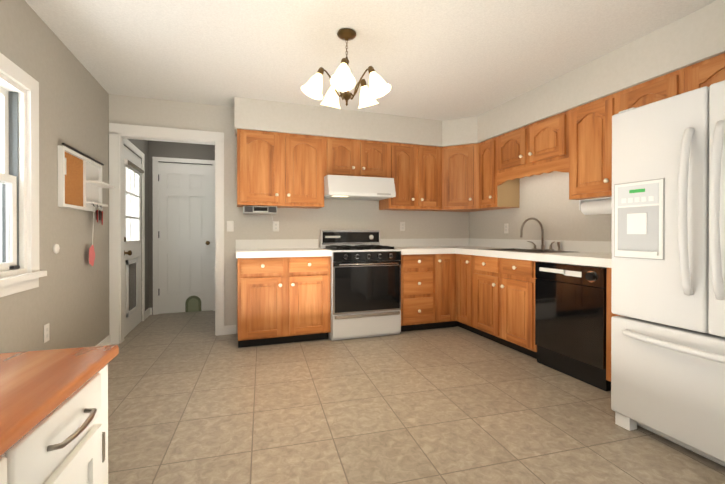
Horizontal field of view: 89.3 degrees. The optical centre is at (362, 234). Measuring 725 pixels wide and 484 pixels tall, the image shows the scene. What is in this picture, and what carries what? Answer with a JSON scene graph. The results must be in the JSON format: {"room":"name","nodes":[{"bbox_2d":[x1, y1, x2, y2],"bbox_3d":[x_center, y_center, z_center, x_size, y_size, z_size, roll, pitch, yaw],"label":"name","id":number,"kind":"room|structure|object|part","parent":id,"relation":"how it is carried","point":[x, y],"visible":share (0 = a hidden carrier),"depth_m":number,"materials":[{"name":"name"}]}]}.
{"room":"kitchen","nodes":[
{"label":"kitchen","id":0,"kind":"room"},
{"bbox_2d":[0,0,108,352],"bbox_3d":[-1.584,-0.139,0.868,0.120,2.440,5.700,0,0,-19],"label":"wall","id":1,"kind":"structure","parent":0,"point":[67,299],"depth_m":2.56,"materials":[{"name":"paint"}]},
{"bbox_2d":[0,53,46,296],"bbox_3d":[-1.853,-0.305,1.714,0.168,1.255,1.145,0,0,-19],"label":"double-hung window","id":2,"kind":"structure","parent":1,"relation":"in","point":[20,271],"depth_m":2.11,"materials":[{"name":"white wood"}]},
{"bbox_2d":[44,323,49,342],"bbox_3d":[-2.042,0.635,2.375,0.006,0.114,0.070,0,0,-19],"label":"electrical outlet","id":3,"kind":"object","parent":1,"relation":"attached to","point":[46,332],"visible":1,"depth_m":2.37,"materials":[{"name":"white plastic"}]},
{"bbox_2d":[53,244,59,253],"bbox_3d":[-2.081,0.094,2.497,0.016,0.068,0.068,0,0,-19],"label":"button","id":4,"kind":"object","parent":1,"relation":"attached to","point":[56,248],"visible":0.98,"depth_m":2.48,"materials":[{"name":"white plastic"}]},
{"bbox_2d":[58,143,115,211],"bbox_3d":[-2.170,-0.417,2.929,0.133,0.440,0.820,0,0,-19],"label":"memo board","id":5,"kind":"object","parent":1,"relation":"attached to","point":[81,184],"visible":1,"depth_m":2.83,"materials":[{"name":"white wood"}]},
{"bbox_2d":[89,207,94,265],"bbox_3d":[-2.222,0.015,3.035,0.028,0.491,0.129,0,0,-19],"label":"fly swatter","id":6,"kind":"object","parent":5,"relation":"hanging from","point":[91,255],"visible":1,"depth_m":3.02,"materials":[{"name":"red plastic"}]},
{"bbox_2d":[96,207,102,224],"bbox_3d":[-2.246,-0.159,3.136,0.015,0.148,0.152,0,0,-19],"label":"keys","id":7,"kind":"object","parent":5,"relation":"hanging from","point":[99,214],"visible":1,"depth_m":3.11,"materials":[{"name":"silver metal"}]},
{"bbox_2d":[96,335,110,345],"bbox_3d":[-1.876,1.029,1.910,0.014,0.095,3.549,0,0,-19],"label":"baseboard","id":8,"kind":"structure","parent":1,"relation":"attached to","point":[107,341],"depth_m":3.46,"materials":[{"name":"white wood"}]},
{"bbox_2d":[124,139,148,310],"bbox_3d":[-2.712,-0.154,4.330,0.120,2.440,1.340,0,0,-19],"label":"wall","id":9,"kind":"structure","parent":0,"point":[141,145],"depth_m":4.75,"materials":[{"name":"grey paint"}]},
{"bbox_2d":[124,146,143,336],"bbox_3d":[-2.569,0.067,4.127,0.116,1.991,0.832,0,0,-19],"label":"exterior door","id":10,"kind":"structure","parent":9,"relation":"in","point":[133,171],"depth_m":4.12,"materials":[{"name":"white wood"}]},
{"bbox_2d":[145,308,151,318],"bbox_3d":[-2.769,1.017,4.739,0.040,0.095,0.300,0,0,-19],"label":"baseboard","id":11,"kind":"structure","parent":9,"relation":"attached to","point":[148,312],"depth_m":4.79,"materials":[{"name":"white wood"}]},
{"bbox_2d":[148,140,214,314],"bbox_3d":[-2.348,-0.157,5.104,1.080,2.440,0.120,0,0,-19],"label":"wall","id":12,"kind":"structure","parent":0,"point":[180,150],"depth_m":4.92,"materials":[{"name":"grey paint"}]},
{"bbox_2d":[152,157,214,314],"bbox_3d":[-2.410,0.013,5.011,0.800,2.100,0.016,0,0,-19],"label":"door frame","id":13,"kind":"structure","parent":12,"relation":"attached to","point":[155,160],"depth_m":4.89,"materials":[{"name":"white wood"}]},
{"bbox_2d":[158,162,212,313],"bbox_3d":[-2.410,0.043,5.009,0.676,2.030,0.110,0,0,-19],"label":"hall door","id":14,"kind":"structure","parent":12,"relation":"in","point":[185,263],"depth_m":5.02,"materials":[{"name":"white wood"}]},
{"bbox_2d":[109,94,468,332],"bbox_3d":[-0.593,-0.153,4.299,4.260,2.440,0.120,0,0,-19],"label":"wall","id":15,"kind":"structure","parent":0,"point":[310,223],"depth_m":4.01,"materials":[{"name":"paint"}]},
{"bbox_2d":[109,123,223,344],"bbox_3d":[-2.141,-0.011,4.233,1.044,2.155,1.053,0,0,-19],"label":"door frame","id":16,"kind":"structure","parent":15,"relation":"attached to","point":[118,133],"depth_m":3.70,"materials":[{"name":"white wood"}]},
{"bbox_2d":[227,221,233,230],"bbox_3d":[-1.420,-0.092,3.939,0.070,0.114,0.010,0,0,-19],"label":"switch plate","id":17,"kind":"object","parent":15,"relation":"attached to","point":[230,225],"visible":1,"depth_m":3.94,"materials":[{"name":"white plastic"}]},
{"bbox_2d":[237,129,284,207],"bbox_3d":[-1.092,-0.682,3.886,0.445,0.760,0.321,0,0,-19],"label":"upper cabinet","id":18,"kind":"object","parent":15,"relation":"attached to","point":[283,170],"depth_m":3.74,"materials":[{"name":"brown wood"}]},
{"bbox_2d":[243,205,276,223],"bbox_3d":[-1.093,-0.209,3.904,0.335,0.177,0.281,0,0,-19],"label":"under-cabinet radio","id":19,"kind":"object","parent":18,"relation":"attached to","point":[271,210],"visible":1,"depth_m":3.78,"materials":[{"name":"grey plastic"}]},
{"bbox_3d":[-1.036,-0.681,3.726,0.385,0.690,0.055,0,0,-19],"label":"door","id":20,"kind":"part","parent":18,"relation":"part of","materials":[{"name":"brown wood"}]},
{"bbox_2d":[273,221,278,231],"bbox_3d":[-0.968,-0.093,4.100,0.070,0.114,0.006,0,0,-19],"label":"electrical outlet","id":21,"kind":"object","parent":15,"relation":"attached to","point":[276,226],"visible":1,"depth_m":4.10,"materials":[{"name":"white plastic"}]},
{"bbox_2d":[285,133,324,208],"bbox_3d":[-0.672,-0.682,4.033,0.445,0.760,0.321,0,0,-19],"label":"upper cabinet","id":22,"kind":"object","parent":15,"relation":"attached to","point":[304,154],"depth_m":3.89,"materials":[{"name":"brown wood"}]},
{"bbox_3d":[-0.616,-0.682,3.873,0.385,0.690,0.055,0,0,-19],"label":"door","id":23,"kind":"part","parent":22,"relation":"part of","materials":[{"name":"brown wood"}]},
{"bbox_2d":[325,137,360,175],"bbox_3d":[-0.283,-0.848,4.169,0.380,0.430,0.321,0,0,-19],"label":"upper cabinet","id":24,"kind":"object","parent":15,"relation":"attached to","point":[342,155],"depth_m":4.03,"materials":[{"name":"brown wood"}]},
{"bbox_3d":[-0.227,-0.847,4.008,0.320,0.370,0.055,0,0,-19],"label":"door","id":25,"kind":"part","parent":24,"relation":"part of","materials":[{"name":"brown wood"}]},
{"bbox_2d":[324,175,395,200],"bbox_3d":[-0.073,-0.518,4.145,0.756,0.223,0.504,0,0,-19],"label":"range hood","id":26,"kind":"object","parent":24,"relation":"attached to","point":[340,187],"visible":0.92,"depth_m":3.94,"materials":[{"name":"white metal"}]},
{"bbox_2d":[236,238,467,249],"bbox_3d":[0.027,0.101,4.441,2.953,0.100,0.019,0,0,-19],"label":"backsplash","id":27,"kind":"structure","parent":15,"relation":"attached to","point":[266,244],"depth_m":4.21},
{"bbox_2d":[361,140,388,177],"bbox_3d":[0.076,-0.849,4.294,0.380,0.430,0.321,0,0,-19],"label":"upper cabinet","id":28,"kind":"object","parent":15,"relation":"attached to","point":[374,154],"depth_m":4.15,"materials":[{"name":"brown wood"}]},
{"bbox_3d":[0.132,-0.848,4.134,0.320,0.370,0.055,0,0,-19],"label":"door","id":29,"kind":"part","parent":28,"relation":"part of","materials":[{"name":"brown wood"}]},
{"bbox_2d":[400,222,404,230],"bbox_3d":[0.504,-0.105,4.616,0.070,0.114,0.006,0,0,-19],"label":"electrical outlet","id":30,"kind":"object","parent":15,"relation":"attached to","point":[402,226],"visible":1,"depth_m":4.61,"materials":[{"name":"white plastic"}]},
{"bbox_2d":[379,142,448,211],"bbox_3d":[0.624,-0.684,4.457,0.762,0.760,0.378,0,0,-19],"label":"upper cabinet","id":31,"kind":"object","parent":15,"relation":"attached to","point":[417,171],"depth_m":4.34,"materials":[{"name":"brown wood"}]},
{"bbox_3d":[0.476,-0.683,4.255,0.290,0.690,0.055,0,0,-19],"label":"door","id":32,"kind":"part","parent":31,"relation":"part of","materials":[{"name":"brown wood"}]},
{"bbox_3d":[0.806,-0.684,4.371,0.290,0.690,0.055,0,0,-19],"label":"door","id":33,"kind":"part","parent":31,"relation":"part of","materials":[{"name":"brown wood"}]},
{"bbox_2d":[25,0,716,120],"bbox_3d":[0.166,-1.415,2.218,4.600,0.100,7.500,0,0,-19],"label":"ceiling","id":34,"kind":"structure","parent":0,"point":[441,60],"depth_m":2.64,"materials":[{"name":"paint"}]},
{"bbox_2d":[301,28,390,108],"bbox_3d":[-0.124,-1.117,2.484,0.580,0.493,0.591,0,0,-19],"label":"chandelier","id":35,"kind":"object","parent":34,"relation":"hanging from","point":[342,79],"visible":1,"depth_m":2.44,"materials":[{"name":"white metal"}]},
{"bbox_2d":[234,0,724,146],"bbox_3d":[0.673,-1.212,2.608,2.984,0.307,3.899,0,0,-19],"label":"bulkhead","id":36,"kind":"object","parent":34,"relation":"attached to","point":[695,37],"visible":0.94,"depth_m":3.47,"materials":[{"name":"paint"}]},
{"bbox_2d":[108,310,724,483],"bbox_3d":[0.166,1.125,2.229,4.600,0.100,7.500,0,0,-19],"label":"floor","id":37,"kind":"structure","parent":0,"point":[193,398],"depth_m":2.16,"materials":[{"name":"tile"}]},
{"bbox_2d":[0,345,118,483],"bbox_3d":[-0.710,0.716,-0.139,0.671,0.740,2.495,0,0,-16],"label":"kitchen island","id":38,"kind":"object","parent":37,"relation":"on","point":[53,416],"visible":1,"depth_m":0.86,"materials":[{"name":"white paint"}]},
{"bbox_2d":[237,254,287,347],"bbox_3d":[-1.045,0.631,3.752,0.443,0.876,0.616,0,0,-19],"label":"base cabinet","id":39,"kind":"object","parent":37,"relation":"on","point":[262,279],"depth_m":3.47,"materials":[{"name":"brown wood"}]},
{"bbox_3d":[-0.940,0.685,3.453,0.383,0.560,0.055,0,0,-19],"label":"door","id":40,"kind":"part","parent":39,"relation":"part of","materials":[{"name":"brown wood"}]},
{"bbox_3d":[-0.940,0.292,3.451,0.383,0.147,0.055,0,0,-19],"label":"door","id":41,"kind":"part","parent":39,"relation":"part of","materials":[{"name":"brown wood"}]},
{"bbox_2d":[236,246,331,257],"bbox_3d":[-0.838,0.173,3.811,0.903,0.039,0.637,0,0,-19],"label":"countertop","id":42,"kind":"structure","parent":39,"relation":"on","point":[291,249],"depth_m":3.59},
{"bbox_2d":[288,254,331,342],"bbox_3d":[-0.626,0.630,3.898,0.443,0.876,0.616,0,0,-19],"label":"base cabinet","id":43,"kind":"object","parent":37,"relation":"on","point":[309,275],"depth_m":3.61,"materials":[{"name":"brown wood"}]},
{"bbox_3d":[-0.522,0.684,3.599,0.383,0.560,0.055,0,0,-19],"label":"door","id":44,"kind":"part","parent":43,"relation":"part of","materials":[{"name":"brown wood"}]},
{"bbox_3d":[-0.522,0.291,3.598,0.383,0.147,0.055,0,0,-19],"label":"door","id":45,"kind":"part","parent":43,"relation":"part of","materials":[{"name":"brown wood"}]},
{"bbox_2d":[320,230,401,340],"bbox_3d":[-0.036,0.503,4.043,0.756,1.121,0.678,0,0,-19],"label":"range","id":46,"kind":"object","parent":37,"relation":"on","point":[365,283],"visible":1,"depth_m":3.79,"materials":[{"name":"white"}]},
{"bbox_2d":[401,254,435,331],"bbox_3d":[0.504,0.628,4.294,0.416,0.876,0.616,0,0,-19],"label":"base cabinet","id":47,"kind":"object","parent":37,"relation":"on","point":[418,271],"depth_m":4.01,"materials":[{"name":"brown wood"}]},
{"bbox_3d":[0.613,0.828,3.998,0.366,0.270,0.055,0,0,-19],"label":"door","id":48,"kind":"part","parent":47,"relation":"part of","materials":[{"name":"brown wood"}]},
{"bbox_3d":[0.613,0.528,3.996,0.366,0.250,0.055,0,0,-19],"label":"door","id":49,"kind":"part","parent":47,"relation":"part of","materials":[{"name":"brown wood"}]},
{"bbox_3d":[0.613,0.289,3.995,0.366,0.147,0.055,0,0,-19],"label":"door","id":50,"kind":"part","parent":47,"relation":"part of","materials":[{"name":"brown wood"}]},
{"bbox_2d":[392,246,455,253],"bbox_3d":[0.925,0.170,4.429,1.305,0.039,0.637,0,0,-19],"label":"countertop","id":51,"kind":"structure","parent":47,"relation":"on","point":[405,249],"depth_m":4.07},
{"bbox_2d":[436,254,447,327],"bbox_3d":[0.820,0.628,4.405,0.255,0.876,0.616,0,0,-19],"label":"base cabinet","id":52,"kind":"object","parent":37,"relation":"on","point":[441,259],"depth_m":4.11,"materials":[{"name":"brown wood"}]},
{"bbox_2d":[448,250,471,331],"bbox_3d":[1.361,0.629,4.115,0.690,0.876,0.327,0,0,-19],"label":"base cabinet","id":53,"kind":"object","parent":37,"relation":"on","point":[460,261],"depth_m":4.09,"materials":[{"name":"brown wood"}]},
{"bbox_3d":[0.935,0.589,4.109,0.235,0.747,0.055,0,0,-19],"label":"door","id":54,"kind":"part","parent":53,"relation":"part of","materials":[{"name":"brown wood"}]},
{"bbox_3d":[1.100,0.589,4.015,0.055,0.747,0.252,0,0,-19],"label":"door","id":55,"kind":"part","parent":53,"relation":"part of","materials":[{"name":"brown wood"}]},
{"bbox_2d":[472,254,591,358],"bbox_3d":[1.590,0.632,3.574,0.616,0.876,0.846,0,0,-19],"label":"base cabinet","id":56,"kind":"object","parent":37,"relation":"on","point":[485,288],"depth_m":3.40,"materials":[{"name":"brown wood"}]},
{"bbox_3d":[1.222,0.684,3.668,0.055,0.560,0.363,0,0,-19],"label":"door","id":57,"kind":"part","parent":56,"relation":"part of","materials":[{"name":"brown wood"}]},
{"bbox_3d":[1.222,0.291,3.667,0.055,0.147,0.363,0,0,-19],"label":"door","id":58,"kind":"part","parent":56,"relation":"part of","materials":[{"name":"brown wood"}]},
{"bbox_3d":[1.361,0.686,3.269,0.055,0.560,0.363,0,0,-19],"label":"door","id":59,"kind":"part","parent":56,"relation":"part of","materials":[{"name":"brown wood"}]},
{"bbox_3d":[1.361,0.292,3.268,0.055,0.147,0.363,0,0,-19],"label":"door","id":60,"kind":"part","parent":56,"relation":"part of","materials":[{"name":"brown wood"}]},
{"bbox_2d":[456,246,611,265],"bbox_3d":[1.681,0.173,3.280,0.637,0.043,2.032,0,0,-19],"label":"countertop","id":61,"kind":"structure","parent":56,"relation":"on","point":[581,255],"depth_m":2.95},
{"bbox_2d":[500,246,575,253],"bbox_3d":[1.572,0.239,3.565,0.484,0.176,0.795,0,0,-19],"label":"sink","id":62,"kind":"object","parent":61,"relation":"in","point":[501,247],"depth_m":3.51,"materials":[{"name":"metal"}]},
{"bbox_2d":[520,218,559,249],"bbox_3d":[1.697,-0.008,3.629,0.308,0.325,0.386,0,0,-19],"label":"faucet","id":63,"kind":"object","parent":61,"relation":"on","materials":[{"name":"silver metal"}]},
{"bbox_2d":[535,262,610,390],"bbox_3d":[1.816,0.648,2.879,0.635,0.842,0.606,0,0,-19],"label":"dishwasher","id":64,"kind":"object","parent":37,"relation":"on","point":[570,319],"visible":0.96,"depth_m":2.73,"materials":[{"name":"black"}]},
{"bbox_2d":[604,266,620,381],"bbox_3d":[1.989,0.636,2.464,0.597,0.876,0.285,0,0,-19],"label":"base cabinet","id":65,"kind":"object","parent":37,"relation":"on","point":[609,314],"depth_m":2.48,"materials":[{"name":"brown wood"}]},
{"bbox_2d":[611,80,724,466],"bbox_3d":[1.954,0.190,1.806,0.983,1.775,0.900,0,0,-19],"label":"refrigerator","id":66,"kind":"object","parent":37,"relation":"on","point":[668,284],"visible":1,"depth_m":1.80,"materials":[{"name":"white metal"}]},
{"bbox_2d":[469,171,611,241],"bbox_3d":[2.417,-0.145,2.334,0.120,2.440,5.820,0,0,-19],"label":"wall","id":67,"kind":"structure","parent":0,"point":[551,207],"depth_m":3.74,"materials":[{"name":"paint"}]},
{"bbox_2d":[445,143,496,211],"bbox_3d":[1.250,-0.685,4.555,0.607,0.760,0.607,0,0,-19],"label":"upper cabinet","id":68,"kind":"object","parent":67,"relation":"attached to","point":[460,160],"depth_m":4.34,"materials":[{"name":"brown wood"}]},
{"bbox_2d":[477,137,520,208],"bbox_3d":[1.538,-0.683,4.165,0.321,0.760,0.318,0,0,-19],"label":"upper cabinet","id":69,"kind":"object","parent":67,"relation":"attached to","point":[494,191],"depth_m":4.05,"materials":[{"name":"brown wood"}]},
{"bbox_3d":[1.378,-0.683,4.109,0.055,0.690,0.257,0,0,-19],"label":"door","id":70,"kind":"part","parent":69,"relation":"part of","materials":[{"name":"brown wood"}]},
{"bbox_2d":[504,223,508,232],"bbox_3d":[1.671,-0.073,4.266,0.006,0.114,0.070,0,0,-19],"label":"electrical outlet","id":71,"kind":"object","parent":67,"relation":"attached to","point":[506,226],"visible":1,"depth_m":4.26,"materials":[{"name":"white plastic"}]},
{"bbox_2d":[497,110,568,176],"bbox_3d":[1.739,-0.860,3.589,0.321,0.400,0.902,0,0,-19],"label":"upper cabinet","id":72,"kind":"object","parent":67,"relation":"attached to","point":[541,146],"depth_m":3.45,"materials":[{"name":"brown wood"}]},
{"bbox_3d":[1.505,-0.861,3.746,0.055,0.340,0.392,0,0,-19],"label":"door","id":73,"kind":"part","parent":72,"relation":"part of","materials":[{"name":"brown wood"}]},
{"bbox_3d":[1.654,-0.859,3.320,0.055,0.340,0.392,0,0,-19],"label":"door","id":74,"kind":"part","parent":72,"relation":"part of","materials":[{"name":"brown wood"}]},
{"bbox_2d":[468,238,611,253],"bbox_3d":[1.868,0.104,3.682,0.019,0.100,2.669,0,0,-19],"label":"backsplash","id":75,"kind":"structure","parent":67,"relation":"attached to","point":[592,247],"depth_m":3.49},
{"bbox_2d":[565,94,612,199],"bbox_3d":[1.958,-0.678,2.965,0.321,0.760,0.422,0,0,-19],"label":"upper cabinet","id":76,"kind":"object","parent":67,"relation":"attached to","point":[588,165],"depth_m":2.91,"materials":[{"name":"brown wood"}]},
{"bbox_3d":[1.798,-0.677,2.909,0.055,0.690,0.361,0,0,-19],"label":"door","id":77,"kind":"part","parent":76,"relation":"part of","materials":[{"name":"brown wood"}]},
{"bbox_2d":[579,197,611,214],"bbox_3d":[1.945,-0.231,2.984,0.124,0.130,0.316,0,0,-19],"label":"paper towel holder","id":78,"kind":"object","parent":76,"relation":"attached to","point":[596,206],"visible":0.56,"depth_m":2.98,"materials":[{"name":"white paper"}]},
{"bbox_2d":[613,68,684,114],"bbox_3d":[2.097,-0.676,2.568,0.321,0.760,0.420,0,0,-19],"label":"upper cabinet","id":79,"kind":"object","parent":67,"relation":"attached to","point":[671,84],"depth_m":2.49,"materials":[{"name":"brown wood"}]},
{"bbox_3d":[1.937,-0.676,2.512,0.055,0.690,0.361,0,0,-19],"label":"door","id":80,"kind":"part","parent":79,"relation":"part of","materials":[{"name":"brown wood"}]},
{"bbox_2d":[685,53,724,91],"bbox_3d":[2.321,-0.888,1.930,0.321,0.330,0.926,0,0,-19],"label":"upper cabinet","id":81,"kind":"object","parent":67,"relation":"attached to","point":[710,71],"depth_m":2.20,"materials":[{"name":"brown wood"}]},
{"bbox_3d":[2.084,-0.889,2.092,0.055,0.270,0.403,0,0,-19],"label":"door","id":82,"kind":"part","parent":81,"relation":"part of","materials":[{"name":"brown wood"}]}
]}

